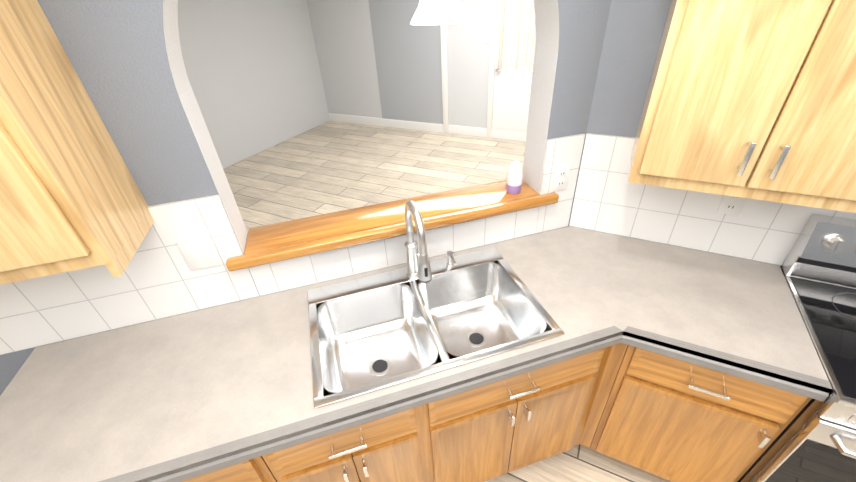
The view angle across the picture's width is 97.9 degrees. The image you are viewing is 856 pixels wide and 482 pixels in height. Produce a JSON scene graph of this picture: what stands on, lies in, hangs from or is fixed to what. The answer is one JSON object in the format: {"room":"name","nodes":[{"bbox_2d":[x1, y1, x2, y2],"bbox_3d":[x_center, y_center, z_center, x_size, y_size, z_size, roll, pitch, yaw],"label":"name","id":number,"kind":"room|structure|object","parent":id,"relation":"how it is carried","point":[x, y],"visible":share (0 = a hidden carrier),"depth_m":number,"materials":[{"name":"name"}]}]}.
{"room":"kitchen","nodes":[
{"label":"kitchen","id":0,"kind":"room"},
{"bbox_2d":[178,0,329,168],"bbox_3d":[-2.947,-2.010,4.477,0.150,2.420,4.620,13,38,23],"label":"wall","id":1,"kind":"structure","parent":0,"point":[262,75],"depth_m":5.22,"materials":[{"name":"grey paint"}]},
{"bbox_2d":[0,0,610,395],"bbox_3d":[-2.085,0.224,1.120,6.250,2.420,0.162,-12,35,-12],"label":"wall","id":2,"kind":"structure","parent":0,"point":[125,57],"depth_m":1.16,"materials":[{"name":"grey paint"}]},
{"bbox_2d":[0,0,153,284],"bbox_3d":[-1.323,-0.170,0.803,0.930,0.712,0.375,-12,35,-12],"label":"upper cabinet","id":3,"kind":"object","parent":2,"relation":"attached to","point":[72,198],"visible":1,"depth_m":0.89,"materials":[{"name":"brown wood"}]},
{"bbox_2d":[0,133,584,354],"bbox_3d":[-0.893,0.075,1.354,3.288,0.460,0.010,-12,35,-13],"label":"wall tile","id":4,"kind":"structure","parent":2,"relation":"attached to","point":[158,279],"depth_m":1.39,"materials":[{"name":"white tile"}]},
{"bbox_2d":[176,234,222,270],"bbox_3d":[-0.823,0.042,1.346,0.110,0.135,0.009,-12,35,-13],"label":"switch plate","id":5,"kind":"object","parent":4,"relation":"attached to","point":[200,252],"visible":1,"depth_m":1.34,"materials":[{"name":"white plastic"}]},
{"bbox_2d":[552,165,569,190],"bbox_3d":[0.593,-0.279,1.657,0.072,0.115,0.008,-12,35,-13],"label":"electrical outlet","id":6,"kind":"object","parent":4,"relation":"attached to","point":[561,175],"visible":1,"depth_m":1.65,"materials":[{"name":"white plastic"}]},
{"bbox_2d":[226,180,558,270],"bbox_3d":[-0.111,-0.107,1.614,1.393,0.045,0.245,-12,35,-12],"label":"window sill ledge","id":7,"kind":"object","parent":2,"relation":"on","point":[286,240],"visible":0.83,"depth_m":1.56,"materials":[{"name":"brown wood"}]},
{"bbox_2d":[506,161,522,193],"bbox_3d":[0.389,-0.289,1.669,0.072,0.146,0.072,-12,35,-12],"label":"diffuser","id":8,"kind":"object","parent":7,"relation":"on","point":[514,178],"visible":1,"depth_m":1.64,"materials":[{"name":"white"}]},
{"bbox_2d":[306,0,497,127],"bbox_3d":[1.515,-2.460,4.727,7.750,2.420,0.150,13,38,23],"label":"wall","id":9,"kind":"structure","parent":0,"point":[343,37],"depth_m":5.67,"materials":[{"name":"grey paint"}]},
{"bbox_2d":[368,0,448,132],"bbox_3d":[-0.274,-2.707,5.521,1.220,2.120,0.020,13,38,23],"label":"wall","id":10,"kind":"structure","parent":9,"relation":"attached to","point":[412,67],"depth_m":5.56,"materials":[{"name":"grey paint"}]},
{"bbox_2d":[329,113,525,140],"bbox_3d":[1.537,-1.472,5.312,7.450,0.130,0.014,13,38,23],"label":"baseboard","id":11,"kind":"structure","parent":9,"relation":"attached to","point":[482,132],"depth_m":5.97,"materials":[{"name":"white wood"}]},
{"bbox_2d":[486,0,532,137],"bbox_3d":[1.231,-2.330,4.825,0.930,2.125,0.095,13,38,23],"label":"door","id":12,"kind":"structure","parent":9,"relation":"attached to","point":[508,104],"depth_m":5.14,"materials":[{"name":"white wood"}]},
{"bbox_2d":[498,0,535,70],"bbox_3d":[1.216,-2.688,4.601,0.818,1.060,0.055,13,38,23],"label":"sheer curtain","id":13,"kind":"object","parent":9,"relation":"hanging from","point":[517,37],"visible":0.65,"depth_m":4.70,"materials":[{"name":"white fabric"}]},
{"bbox_2d":[223,121,670,481],"bbox_3d":[-0.506,1.067,1.961,7.800,0.080,9.900,13,38,23],"label":"floor","id":14,"kind":"structure","parent":0,"point":[329,167],"depth_m":4.70,"materials":[{"name":"brown wood"}]},
{"bbox_2d":[180,438,323,481],"bbox_3d":[-0.897,0.852,1.467,0.744,0.870,0.637,-12,35,-12],"label":"base cabinet","id":15,"kind":"object","parent":14,"relation":"on","point":[303,462],"depth_m":1.12,"materials":[{"name":"brown wood"}]},
{"bbox_2d":[0,226,832,481],"bbox_3d":[0.743,0.587,0.908,4.319,0.053,2.000,13,38,23],"label":"countertop","id":16,"kind":"structure","parent":15,"relation":"on","point":[181,397],"depth_m":1.23,"materials":[{"name":"laminate"}]},
{"bbox_2d":[405,200,431,282],"bbox_3d":[-0.031,0.023,1.404,0.088,0.384,0.246,-12,35,-12],"label":"faucet","id":17,"kind":"object","parent":16,"relation":"on","point":[418,265],"visible":1,"depth_m":1.34,"materials":[{"name":"silver metal"}]},
{"bbox_2d":[307,247,564,408],"bbox_3d":[-0.008,0.343,1.459,0.840,0.208,0.550,-12,35,-12],"label":"sink","id":18,"kind":"object","parent":16,"relation":"in","point":[372,333],"visible":0.88,"depth_m":1.52,"materials":[{"name":"silver metal"}]},
{"bbox_2d":[446,251,456,266],"bbox_3d":[0.103,0.089,1.581,0.034,0.062,0.088,-12,35,-12],"label":"soap dispenser","id":19,"kind":"object","parent":18,"relation":"on","point":[451,261],"visible":1,"depth_m":1.59,"materials":[{"name":"silver metal"}]},
{"bbox_2d":[573,343,627,447],"bbox_3d":[0.643,0.490,1.858,0.493,0.870,0.619,13,38,23],"label":"cabinet filler","id":20,"kind":"object","parent":14,"relation":"on","point":[610,364],"visible":0.23,"depth_m":1.51,"materials":[{"name":"brown wood"}]},
{"bbox_2d":[590,345,811,481],"bbox_3d":[1.084,0.605,1.649,0.506,0.870,0.653,13,38,23],"label":"base cabinet","id":21,"kind":"object","parent":14,"relation":"on","point":[669,418],"visible":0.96,"depth_m":1.37,"materials":[{"name":"brown wood"}]},
{"bbox_2d":[737,213,855,481],"bbox_3d":[1.631,0.647,1.284,0.770,1.155,0.727,13,38,23],"label":"range","id":22,"kind":"object","parent":14,"relation":"on","point":[814,440],"visible":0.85,"depth_m":1.23,"materials":[{"name":"grey metal"}]},
{"bbox_2d":[569,0,774,264],"bbox_3d":[1.953,-0.078,1.192,3.000,2.420,0.160,13,38,23],"label":"wall","id":23,"kind":"structure","parent":0,"point":[633,37],"depth_m":1.40,"materials":[{"name":"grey paint"}]},
{"bbox_2d":[569,133,855,265],"bbox_3d":[1.896,-0.074,1.113,2.718,0.690,0.010,13,38,23],"label":"wall tile","id":24,"kind":"structure","parent":23,"relation":"attached to","point":[609,198],"depth_m":1.58,"materials":[{"name":"white tile"}]},
{"bbox_2d":[717,195,746,215],"bbox_3d":[1.200,-0.156,1.465,0.072,0.115,0.008,13,38,23],"label":"electrical outlet","id":25,"kind":"object","parent":24,"relation":"attached to","point":[731,205],"visible":0.81,"depth_m":1.47,"materials":[{"name":"white plastic"}]},
{"bbox_2d":[628,0,855,212],"bbox_3d":[1.037,-0.513,1.092,0.640,0.714,0.339,13,38,23],"label":"upper cabinet","id":26,"kind":"object","parent":23,"relation":"attached to","point":[752,99],"visible":1,"depth_m":1.02,"materials":[{"name":"brown wood"}]},
{"bbox_3d":[-0.635,-1.004,0.549,7.800,0.100,9.900,13,38,23],"label":"ceiling","id":27,"kind":"structure","parent":0,"visible":0},
{"bbox_2d":[410,0,469,24],"bbox_3d":[0.017,-0.851,0.873,0.166,0.584,0.166,13,38,23],"label":"pendant light","id":28,"kind":"object","parent":27,"relation":"hanging from","point":[434,12],"visible":1,"depth_m":0.97,"materials":[{"name":"white metal"}]}
]}

